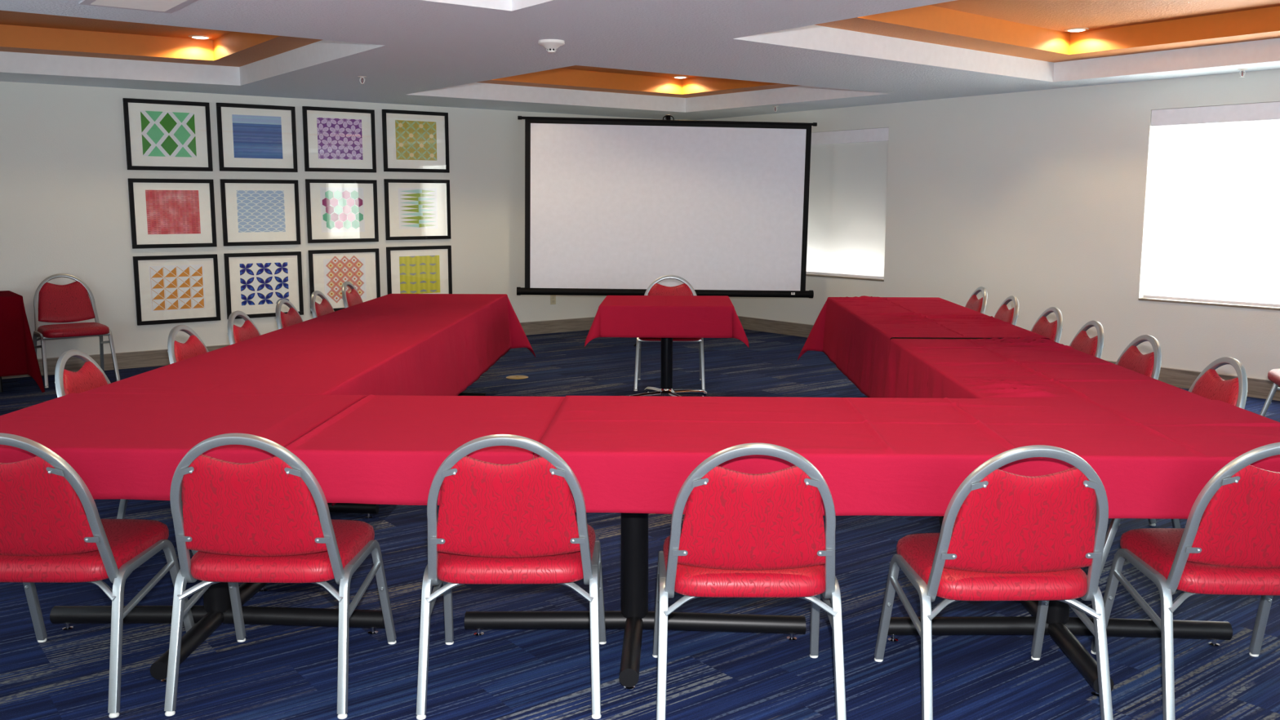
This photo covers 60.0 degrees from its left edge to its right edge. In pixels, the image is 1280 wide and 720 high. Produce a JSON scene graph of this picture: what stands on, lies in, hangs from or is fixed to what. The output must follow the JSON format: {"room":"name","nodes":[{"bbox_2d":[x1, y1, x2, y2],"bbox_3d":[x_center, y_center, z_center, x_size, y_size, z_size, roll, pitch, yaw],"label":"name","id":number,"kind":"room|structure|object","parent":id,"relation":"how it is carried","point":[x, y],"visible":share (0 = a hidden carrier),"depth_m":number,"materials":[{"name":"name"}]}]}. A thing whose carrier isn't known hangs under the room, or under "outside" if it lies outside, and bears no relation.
{"room":"conference room","nodes":[
{"label":"conference room","id":0,"kind":"room"},
{"bbox_2d":[0,81,665,359],"bbox_3d":[-3.888,-1.520,10.773,11.600,3.251,0.200,-6,10,-37],"label":"wall","id":1,"kind":"structure","parent":0,"point":[64,205],"depth_m":10.15,"materials":[{"name":"white paint"}]},
{"bbox_2d":[122,97,213,171],"bbox_3d":[-4.338,-2.066,10.200,0.748,0.634,0.030,-6,10,-37],"label":"picture frame","id":2,"kind":"object","parent":1,"relation":"attached to","point":[160,135],"visible":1,"depth_m":10.19,"materials":[{"name":"paper"}]},
{"bbox_2d":[140,110,196,157],"bbox_3d":[-4.338,-2.078,10.198,0.470,0.405,0.003,-6,10,-37],"label":"print","id":3,"kind":"object","parent":2,"relation":"attached to","point":[164,134],"depth_m":10.19},
{"bbox_2d":[128,177,217,248],"bbox_3d":[-4.338,-1.363,10.300,0.748,0.634,0.030,-6,10,-37],"label":"picture frame","id":4,"kind":"object","parent":1,"relation":"attached to","point":[165,213],"visible":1,"depth_m":10.29,"materials":[{"name":"paper"}]},
{"bbox_2d":[145,190,200,234],"bbox_3d":[-4.338,-1.375,10.298,0.470,0.405,0.003,-6,10,-37],"label":"print","id":5,"kind":"object","parent":4,"relation":"attached to","point":[166,211],"depth_m":10.30,"materials":[{"name":"paper"}]},
{"bbox_2d":[133,253,220,325],"bbox_3d":[-4.339,-0.665,10.400,0.748,0.634,0.030,-6,10,-37],"label":"picture frame","id":6,"kind":"object","parent":1,"relation":"attached to","point":[183,288],"visible":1,"depth_m":10.39,"materials":[{"name":"paper"}]},
{"bbox_2d":[148,264,205,311],"bbox_3d":[-4.339,-0.677,10.399,0.490,0.425,0.003,-6,10,-37],"label":"print","id":7,"kind":"object","parent":6,"relation":"attached to","point":[172,287],"depth_m":10.39},
{"bbox_2d":[216,102,297,172],"bbox_3d":[-3.688,-2.139,10.690,0.748,0.634,0.030,-6,10,-37],"label":"picture frame","id":8,"kind":"object","parent":1,"relation":"attached to","point":[251,137],"visible":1,"depth_m":10.68,"materials":[{"name":"paper"}]},
{"bbox_2d":[231,114,282,159],"bbox_3d":[-3.688,-2.151,10.688,0.470,0.405,0.002,-6,10,-37],"label":"print","id":9,"kind":"object","parent":8,"relation":"attached to","point":[254,136],"depth_m":10.68,"materials":[{"name":"paper"}]},
{"bbox_2d":[220,178,300,246],"bbox_3d":[-3.689,-1.437,10.790,0.748,0.634,0.030,-6,10,-37],"label":"picture frame","id":10,"kind":"object","parent":1,"relation":"attached to","point":[255,212],"visible":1,"depth_m":10.78,"materials":[{"name":"paper"}]},
{"bbox_2d":[235,190,285,232],"bbox_3d":[-3.688,-1.448,10.788,0.460,0.400,0.003,-6,10,-37],"label":"print","id":11,"kind":"object","parent":10,"relation":"attached to","point":[256,211],"depth_m":10.78,"materials":[{"name":"paper"}]},
{"bbox_2d":[223,251,303,319],"bbox_3d":[-3.689,-0.739,10.890,0.748,0.634,0.030,-6,10,-37],"label":"picture frame","id":12,"kind":"object","parent":1,"relation":"attached to","point":[255,282],"visible":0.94,"depth_m":10.88,"materials":[{"name":"paper"}]},
{"bbox_2d":[239,262,288,305],"bbox_3d":[-3.689,-0.750,10.888,0.470,0.405,0.003,-6,10,-37],"label":"print","id":13,"kind":"object","parent":12,"relation":"attached to","point":[260,283],"depth_m":10.88,"materials":[{"name":"paper"}]},
{"bbox_2d":[1,316,595,378],"bbox_3d":[-3.829,-0.093,10.887,11.188,0.152,0.016,-6,10,-37],"label":"baseboard","id":14,"kind":"structure","parent":1,"relation":"attached to","point":[136,359],"depth_m":10.33,"materials":[{"name":"brown wood"}]},
{"bbox_2d":[302,106,376,172],"bbox_3d":[-3.028,-2.220,11.187,0.748,0.634,0.030,-6,10,-37],"label":"picture frame","id":15,"kind":"object","parent":1,"relation":"attached to","point":[336,140],"visible":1,"depth_m":11.18,"materials":[{"name":"paper"}]},
{"bbox_2d":[316,117,363,159],"bbox_3d":[-3.027,-2.232,11.184,0.470,0.405,0.005,-6,10,-37],"label":"print","id":16,"kind":"object","parent":15,"relation":"attached to","point":[337,138],"depth_m":11.18,"materials":[{"name":"paper"}]},
{"bbox_2d":[305,178,378,243],"bbox_3d":[-3.029,-1.517,11.287,0.748,0.634,0.030,-6,10,-37],"label":"picture frame","id":17,"kind":"object","parent":1,"relation":"attached to","point":[338,211],"visible":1,"depth_m":11.28,"materials":[{"name":"paper"}]},
{"bbox_2d":[320,187,364,232],"bbox_3d":[-3.028,-1.529,11.285,0.460,0.450,0.003,-6,10,-37],"label":"print","id":18,"kind":"object","parent":17,"relation":"attached to","point":[342,209],"depth_m":11.28},
{"bbox_2d":[307,248,380,313],"bbox_3d":[-3.029,-0.819,11.387,0.748,0.634,0.030,-6,10,-37],"label":"picture frame","id":19,"kind":"object","parent":1,"relation":"attached to","point":[329,269],"visible":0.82,"depth_m":11.36,"materials":[{"name":"paper"}]},
{"bbox_2d":[323,255,366,302],"bbox_3d":[-3.029,-0.831,11.385,0.450,0.482,0.003,-6,10,-37],"label":"print","id":20,"kind":"object","parent":19,"relation":"attached to","point":[337,269],"depth_m":11.36,"materials":[{"name":"paper"}]},
{"bbox_2d":[382,109,449,173],"bbox_3d":[-2.360,-2.303,11.689,0.748,0.634,0.030,-6,10,-37],"label":"picture frame","id":21,"kind":"object","parent":1,"relation":"attached to","point":[414,141],"visible":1,"depth_m":11.68,"materials":[{"name":"paper"}]},
{"bbox_2d":[395,120,436,160],"bbox_3d":[-2.360,-2.315,11.687,0.470,0.405,0.003,-6,10,-37],"label":"print","id":22,"kind":"object","parent":21,"relation":"attached to","point":[415,140],"depth_m":11.68},
{"bbox_2d":[383,178,451,239],"bbox_3d":[-2.361,-1.601,11.790,0.748,0.634,0.030,-6,10,-37],"label":"picture frame","id":23,"kind":"object","parent":1,"relation":"attached to","point":[415,209],"visible":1,"depth_m":11.78,"materials":[{"name":"paper"}]},
{"bbox_2d":[398,187,437,229],"bbox_3d":[-2.360,-1.612,11.788,0.450,0.430,0.003,-6,10,-37],"label":"print","id":24,"kind":"object","parent":23,"relation":"attached to","point":[417,206],"depth_m":11.78},
{"bbox_2d":[386,245,452,294],"bbox_3d":[-2.361,-0.903,11.890,0.748,0.634,0.030,-6,10,-37],"label":"picture frame","id":25,"kind":"object","parent":1,"relation":"attached to","point":[424,269],"visible":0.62,"depth_m":11.88,"materials":[{"name":"paper"}]},
{"bbox_2d":[399,255,439,293],"bbox_3d":[-2.361,-0.914,11.888,0.470,0.405,0.003,-6,10,-37],"label":"print","id":26,"kind":"object","parent":25,"relation":"attached to","point":[420,274],"depth_m":11.89},
{"bbox_2d":[550,294,555,304],"bbox_3d":[-1.016,-0.708,12.969,0.072,0.116,0.008,-6,10,-37],"label":"wall outlet","id":27,"kind":"object","parent":1,"relation":"attached to","point":[553,297],"visible":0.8,"depth_m":12.96,"materials":[{"name":"beige plastic"}]},
{"bbox_2d":[0,328,1279,719],"bbox_3d":[0.294,0.810,5.564,11.200,0.120,13.600,-6,10,-37],"label":"floor","id":28,"kind":"structure","parent":0,"point":[279,672],"depth_m":3.83,"materials":[{"name":"carpet"}]},
{"bbox_2d":[0,376,2,392],"bbox_3d":[-5.923,-0.078,8.575,1.800,0.775,0.580,-6,10,-37],"label":"side table","id":29,"kind":"object","parent":28,"relation":"on","point":[1,381],"visible":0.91,"depth_m":8.94,"materials":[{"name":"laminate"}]},
{"bbox_2d":[0,290,44,392],"bbox_3d":[-5.905,-0.032,8.552,2.185,0.874,0.787,-6,10,-37],"label":"tablecloth","id":30,"kind":"object","parent":29,"relation":"on","point":[18,356],"visible":1,"depth_m":8.86,"materials":[{"name":"red fabric"}]},
{"bbox_2d":[32,273,119,387],"bbox_3d":[-4.882,-0.275,9.517,0.581,0.900,0.655,-6,10,-37],"label":"banquet chair","id":31,"kind":"object","parent":28,"relation":"on","point":[71,302],"visible":0.98,"depth_m":9.58,"materials":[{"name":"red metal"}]},
{"bbox_2d":[0,432,195,718],"bbox_3d":[-1.836,0.598,3.524,0.564,0.874,0.636,0,8,1],"label":"banquet chair","id":32,"kind":"object","parent":28,"relation":"on","point":[52,530],"visible":0.98,"depth_m":3.32,"materials":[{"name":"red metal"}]},
{"bbox_2d":[54,349,197,555],"bbox_3d":[-2.200,0.392,4.938,0.642,0.882,0.569,0,8,-1],"label":"banquet chair","id":33,"kind":"object","parent":28,"relation":"on","point":[91,375],"visible":0.24,"depth_m":4.86,"materials":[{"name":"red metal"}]},
{"bbox_2d":[167,324,208,364],"bbox_3d":[-2.115,0.256,5.874,0.645,0.886,0.572,0,8,1],"label":"banquet chair","id":34,"kind":"object","parent":28,"relation":"on","point":[194,346],"visible":0.23,"depth_m":5.78,"materials":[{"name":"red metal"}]},
{"bbox_2d":[49,580,385,683],"bbox_3d":[-1.508,0.592,3.922,1.470,0.775,0.930,0,8,2],"label":"pedestal table","id":35,"kind":"object","parent":28,"relation":"on","point":[216,610],"visible":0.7,"depth_m":3.94,"materials":[{"name":"metal"}]},
{"bbox_2d":[0,393,564,505],"bbox_3d":[-1.327,0.302,3.853,2.080,0.214,1.075,0,8,2],"label":"tablecloth","id":36,"kind":"object","parent":35,"relation":"on","point":[371,449],"visible":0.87,"depth_m":3.62,"materials":[{"name":"red fabric"}]},
{"bbox_2d":[227,311,261,344],"bbox_3d":[-2.078,0.150,6.601,0.647,0.888,0.574,0,8,1],"label":"banquet chair","id":37,"kind":"object","parent":28,"relation":"on","point":[236,334],"visible":0.22,"depth_m":6.50,"materials":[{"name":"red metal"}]},
{"bbox_2d":[164,432,396,719],"bbox_3d":[-1.144,0.599,3.524,0.564,0.874,0.636,0,8,2],"label":"banquet chair","id":38,"kind":"object","parent":28,"relation":"on","point":[268,520],"visible":1,"depth_m":3.31,"materials":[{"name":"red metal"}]},
{"bbox_2d":[275,298,303,329],"bbox_3d":[-2.047,0.041,7.354,0.649,0.892,0.576,0,8,1],"label":"banquet chair","id":39,"kind":"object","parent":28,"relation":"on","point":[283,320],"visible":0.2,"depth_m":7.25,"materials":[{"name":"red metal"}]},
{"bbox_2d":[310,290,334,318],"bbox_3d":[-2.013,-0.053,8.002,0.651,0.895,0.578,0,8,1],"label":"banquet chair","id":40,"kind":"object","parent":28,"relation":"on","point":[317,309],"visible":0.19,"depth_m":7.89,"materials":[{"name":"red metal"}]},
{"bbox_2d":[342,280,363,307],"bbox_3d":[-2.027,-0.181,8.879,0.654,0.899,0.580,0,8,1],"label":"banquet chair","id":41,"kind":"object","parent":28,"relation":"on","point":[353,298],"visible":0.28,"depth_m":8.76,"materials":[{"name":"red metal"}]},
{"bbox_2d":[327,502,379,519],"bbox_3d":[-1.696,0.386,5.354,0.930,0.775,1.890,0,8,2],"label":"pedestal table","id":42,"kind":"object","parent":28,"relation":"on","point":[350,508],"visible":0.15,"depth_m":5.36,"materials":[{"name":"metal"}]},
{"bbox_2d":[80,293,535,506],"bbox_3d":[-1.612,0.053,6.848,1.301,0.557,4.977,0,8,2],"label":"tablecloth","id":43,"kind":"object","parent":42,"relation":"on","point":[411,344],"visible":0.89,"depth_m":5.99,"materials":[{"name":"red fabric"}]},
{"bbox_2d":[457,392,486,395],"bbox_3d":[-1.592,-0.048,8.387,0.930,0.775,1.480,0,8,2],"label":"pedestal table","id":44,"kind":"object","parent":28,"relation":"on","point":[460,393],"visible":0.05,"depth_m":8.40,"materials":[{"name":"metal"}]},
{"bbox_2d":[416,434,606,719],"bbox_3d":[-0.395,0.601,3.514,0.564,0.874,0.636,0,8,-1],"label":"banquet chair","id":45,"kind":"object","parent":28,"relation":"on","point":[516,523],"visible":1,"depth_m":3.28,"materials":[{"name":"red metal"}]},
{"bbox_2d":[506,375,528,379],"bbox_3d":[-1.077,0.148,9.711,0.196,0.012,0.196,0,8,2],"label":"floor outlet","id":46,"kind":"object","parent":28,"relation":"on","point":[513,377],"visible":1,"depth_m":9.66,"materials":[{"name":"gold metal"}]},
{"bbox_2d":[464,453,805,690],"bbox_3d":[-0.019,0.600,3.872,1.470,0.775,0.930,0,8,2],"label":"pedestal table","id":47,"kind":"object","parent":28,"relation":"on","point":[634,616],"visible":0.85,"depth_m":3.88,"materials":[{"name":"metal"}]},
{"bbox_2d":[516,114,817,346],"bbox_3d":[0.268,-1.393,11.931,3.181,2.426,0.644,-1,8,-4],"label":"projection screen","id":48,"kind":"object","parent":28,"relation":"on","point":[614,206],"visible":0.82,"depth_m":11.70,"materials":[{"name":"fabric"}]},
{"bbox_2d":[630,337,706,396],"bbox_3d":[0.206,-0.067,8.534,0.930,0.775,0.860,0,8,2],"label":"pedestal table","id":49,"kind":"object","parent":28,"relation":"on","point":[666,344],"visible":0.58,"depth_m":8.52,"materials":[{"name":"metal"}]},
{"bbox_2d":[584,295,749,347],"bbox_3d":[0.209,-0.312,8.497,1.186,0.292,1.110,0,8,2],"label":"tablecloth","id":50,"kind":"object","parent":49,"relation":"on","point":[616,316],"visible":1,"depth_m":8.04,"materials":[{"name":"red fabric"}]},
{"bbox_2d":[633,275,705,391],"bbox_3d":[0.252,-0.239,9.280,0.584,0.904,0.658,0,8,2],"label":"banquet chair","id":51,"kind":"object","parent":28,"relation":"on","point":[654,289],"visible":0.39,"depth_m":9.48,"materials":[{"name":"silver metal"}]},
{"bbox_2d":[652,442,846,719],"bbox_3d":[0.323,0.618,3.402,0.564,0.874,0.636,0,8,0],"label":"banquet chair","id":52,"kind":"object","parent":28,"relation":"on","point":[742,535],"visible":1,"depth_m":3.17,"materials":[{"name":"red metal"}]},
{"bbox_2d":[889,337,1018,339],"bbox_3d":[1.841,0.220,6.538,0.830,0.775,1.100,0,8,2],"label":"pedestal table","id":53,"kind":"object","parent":28,"relation":"on","point":[891,337],"visible":0.02,"depth_m":6.19,"materials":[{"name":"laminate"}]},
{"bbox_2d":[964,286,986,314],"bbox_3d":[2.263,-0.108,8.401,0.653,0.897,0.579,0,8,1],"label":"banquet chair","id":54,"kind":"object","parent":28,"relation":"on","point":[980,305],"visible":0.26,"depth_m":8.27,"materials":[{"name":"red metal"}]},
{"bbox_2d":[874,444,1113,719],"bbox_3d":[1.079,0.622,3.378,0.564,0.874,0.636,0,8,-1],"label":"banquet chair","id":55,"kind":"object","parent":28,"relation":"on","point":[1004,535],"visible":1,"depth_m":3.16,"materials":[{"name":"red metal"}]},
{"bbox_2d":[993,295,1018,325],"bbox_3d":[2.243,0.002,7.649,0.651,0.894,0.577,0,8,2],"label":"banquet chair","id":56,"kind":"object","parent":28,"relation":"on","point":[1003,313],"visible":0.19,"depth_m":7.52,"materials":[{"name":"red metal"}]},
{"bbox_2d":[938,515,1096,525],"bbox_3d":[1.793,0.420,5.143,0.830,0.775,1.700,0,8,2],"label":"pedestal table","id":57,"kind":"object","parent":28,"relation":"on","point":[941,517],"visible":0.03,"depth_m":5.20,"materials":[{"name":"laminate"}]},
{"bbox_2d":[884,336,1210,399],"bbox_3d":[1.786,0.229,5.210,0.942,0.483,1.913,0,8,2],"label":"tablecloth","id":58,"kind":"object","parent":57,"relation":"on","point":[1026,366],"visible":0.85,"depth_m":5.04,"materials":[{"name":"red fabric"}]},
{"bbox_2d":[1030,306,1062,342],"bbox_3d":[2.238,0.115,6.866,0.648,0.890,0.575,0,8,0],"label":"banquet chair","id":59,"kind":"object","parent":28,"relation":"on","point":[1053,331],"visible":0.23,"depth_m":6.75,"materials":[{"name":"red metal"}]},
{"bbox_2d":[879,600,1232,697],"bbox_3d":[1.445,0.608,3.823,1.460,0.775,0.930,0,8,2],"label":"pedestal table","id":60,"kind":"object","parent":28,"relation":"on","point":[1062,628],"visible":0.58,"depth_m":3.84,"materials":[{"name":"metal"}]},
{"bbox_2d":[533,395,1279,519],"bbox_3d":[0.993,0.325,3.771,2.634,0.250,1.110,0,8,2],"label":"tablecloth","id":61,"kind":"object","parent":60,"relation":"on","point":[883,456],"visible":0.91,"depth_m":3.48,"materials":[{"name":"red fabric"}]},
{"bbox_2d":[1069,320,1103,358],"bbox_3d":[2.181,0.222,6.129,0.646,0.888,0.573,0,8,3],"label":"banquet chair","id":62,"kind":"object","parent":28,"relation":"on","point":[1082,342],"visible":0.21,"depth_m":6.00,"materials":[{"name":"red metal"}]},
{"bbox_2d":[1115,334,1161,525],"bbox_3d":[2.190,0.314,5.499,0.644,0.884,0.571,0,8,1],"label":"banquet chair","id":63,"kind":"object","parent":28,"relation":"on","point":[1149,364],"visible":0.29,"depth_m":5.38,"materials":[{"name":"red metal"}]},
{"bbox_2d":[1099,356,1248,577],"bbox_3d":[2.188,0.423,4.744,0.642,0.882,0.569,0,8,2],"label":"banquet chair","id":64,"kind":"object","parent":28,"relation":"on","point":[1209,384],"visible":0.23,"depth_m":4.61,"materials":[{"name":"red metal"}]},
{"bbox_2d":[1090,442,1279,719],"bbox_3d":[1.817,0.616,3.425,0.564,0.874,0.636,0,8,2],"label":"banquet chair","id":65,"kind":"object","parent":28,"relation":"on","point":[1228,544],"visible":0.99,"depth_m":3.23,"materials":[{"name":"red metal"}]},
{"bbox_2d":[1259,368,1279,416],"bbox_3d":[4.275,0.117,6.929,0.636,0.874,0.564,3,9,17],"label":"banquet chair","id":66,"kind":"object","parent":28,"relation":"on","point":[1273,375],"visible":0.56,"depth_m":7.23,"materials":[{"name":"silver metal"}]},
{"bbox_2d":[0,0,1279,119],"bbox_3d":[0.296,-1.754,5.197,17.842,0.001,18.181,0,8,2],"label":"ceiling","id":67,"kind":"structure","parent":0,"point":[428,46],"depth_m":7.37,"materials":[{"name":"white paint"}]},
{"bbox_2d":[79,0,198,13],"bbox_3d":[-2.466,-1.795,5.502,0.450,0.011,0.710,-6,10,-37],"label":"ceiling vent","id":68,"kind":"object","parent":67,"relation":"in","point":[158,6],"visible":1,"depth_m":5.64,"materials":[{"name":"white plastic"}]},
{"bbox_2d":[0,10,383,85],"bbox_3d":[-3.982,-2.252,7.496,3.440,0.325,3.360,-6,10,-37],"label":"ceiling tray","id":69,"kind":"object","parent":67,"relation":"attached to","point":[33,43],"depth_m":8.83,"materials":[{"name":"orange"}]},
{"bbox_2d":[188,35,212,39],"bbox_3d":[-3.585,-2.629,9.031,0.184,0.011,0.184,0,8,2],"label":"recessed light","id":70,"kind":"object","parent":69,"relation":"attached to","point":[197,37],"visible":1,"depth_m":9.00,"materials":[{"name":"white glass"}]},
{"bbox_2d":[357,75,366,84],"bbox_3d":[-2.253,-2.268,8.983,0.072,0.061,0.072,0,8,2],"label":"sprinkler head","id":71,"kind":"object","parent":67,"relation":"attached to","point":[360,77],"visible":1,"depth_m":8.98},
{"bbox_2d":[422,0,552,10],"bbox_3d":[-1.027,-1.688,3.581,3.345,0.325,3.245,-6,10,-37],"label":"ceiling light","id":72,"kind":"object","parent":67,"relation":"attached to","point":[506,5],"depth_m":5.78,"materials":[{"name":"white plastic"}]},
{"bbox_2d":[537,39,564,53],"bbox_3d":[-0.558,-1.976,6.990,0.168,0.072,0.168,0,8,2],"label":"smoke detector","id":73,"kind":"object","parent":67,"relation":"attached to","point":[551,45],"visible":1,"depth_m":6.94,"materials":[{"name":"white plastic"}]},
{"bbox_2d":[406,65,889,112],"bbox_3d":[0.066,-2.664,10.402,3.560,0.325,2.883,-6,10,-37],"label":"ceiling tray","id":74,"kind":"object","parent":67,"relation":"attached to","point":[575,85],"depth_m":11.55,"materials":[{"name":"orange"}]},
{"bbox_2d":[671,75,688,78],"bbox_3d":[0.433,-3.037,11.906,0.184,0.011,0.184,0,8,2],"label":"recessed light","id":75,"kind":"object","parent":74,"relation":"attached to","point":[673,77],"visible":1,"depth_m":11.86,"materials":[{"name":"white glass"}]},
{"bbox_2d":[733,0,1279,81],"bbox_3d":[2.965,-2.157,6.877,3.830,0.325,3.300,-6,10,-37],"label":"ceiling tray","id":76,"kind":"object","parent":67,"relation":"attached to","point":[994,37],"depth_m":8.10,"materials":[{"name":"orange"}]},
{"bbox_2d":[1064,27,1088,31],"bbox_3d":[3.393,-2.563,8.609,0.184,0.011,0.184,0,8,2],"label":"recessed light","id":77,"kind":"object","parent":76,"relation":"attached to","point":[1073,29],"visible":1,"depth_m":8.57,"materials":[{"name":"white glass"}]},
{"bbox_2d":[998,0,1208,17],"bbox_3d":[2.998,-2.293,6.788,1.700,0.030,1.550,-6,10,-37],"label":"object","id":78,"kind":"structure","parent":76,"relation":"attached to","point":[1090,8],"depth_m":7.37,"materials":[{"name":"orange"}]},
{"bbox_2d":[1237,68,1248,77],"bbox_3d":[4.580,-2.181,8.423,0.072,0.061,0.072,0,8,2],"label":"sprinkler head","id":79,"kind":"object","parent":67,"relation":"attached to","point":[1241,69],"visible":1,"depth_m":8.42},
{"bbox_2d":[698,69,1279,379],"bbox_3d":[4.889,-1.214,8.685,0.200,3.251,13.800,-6,10,-37],"label":"wall","id":80,"kind":"structure","parent":0,"point":[1041,198],"depth_m":10.09,"materials":[{"name":"white paint"}]},
{"bbox_2d":[805,273,884,281],"bbox_3d":[2.131,-1.711,12.219,0.158,1.590,1.620,-6,10,-37],"label":"window","id":81,"kind":"structure","parent":80,"relation":"in","point":[806,274],"depth_m":12.07,"materials":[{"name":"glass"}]},
{"bbox_2d":[805,127,888,279],"bbox_3d":[2.101,-1.717,12.195,0.054,1.568,1.612,-6,10,-37],"label":"roller shade","id":82,"kind":"object","parent":80,"relation":"attached to","point":[847,208],"visible":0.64,"depth_m":12.00,"materials":[{"name":"fabric"}]},
{"bbox_2d":[737,315,1279,400],"bbox_3d":[4.741,0.199,8.901,0.016,0.152,13.600,-6,10,-37],"label":"baseboard","id":83,"kind":"structure","parent":80,"relation":"attached to","point":[1180,378],"depth_m":9.29,"materials":[{"name":"brown wood"}]},
{"bbox_2d":[1137,297,1279,311],"bbox_3d":[4.808,-1.212,8.744,0.158,1.590,1.630,-6,10,-37],"label":"window","id":84,"kind":"structure","parent":80,"relation":"in","point":[1139,299],"depth_m":8.99,"materials":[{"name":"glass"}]},
{"bbox_2d":[1142,101,1279,307],"bbox_3d":[4.778,-1.217,8.720,0.055,1.568,1.622,-6,10,-37],"label":"roller shade","id":85,"kind":"object","parent":80,"relation":"attached to","point":[1214,227],"visible":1,"depth_m":8.91,"materials":[{"name":"fabric"}]},
{"bbox_3d":[1.891,0.010,8.008,0.830,0.775,1.490,0,8,2],"label":"pedestal table","id":86,"kind":"object","parent":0,"visible":0},
{"bbox_2d":[797,295,1050,397],"bbox_3d":[1.818,-0.070,7.551,1.175,0.560,2.806,0,8,2],"label":"tablecloth","id":87,"kind":"object","parent":86,"relation":"on","point":[855,333],"visible":0.95,"depth_m":7.15,"materials":[{"name":"red fabric"}]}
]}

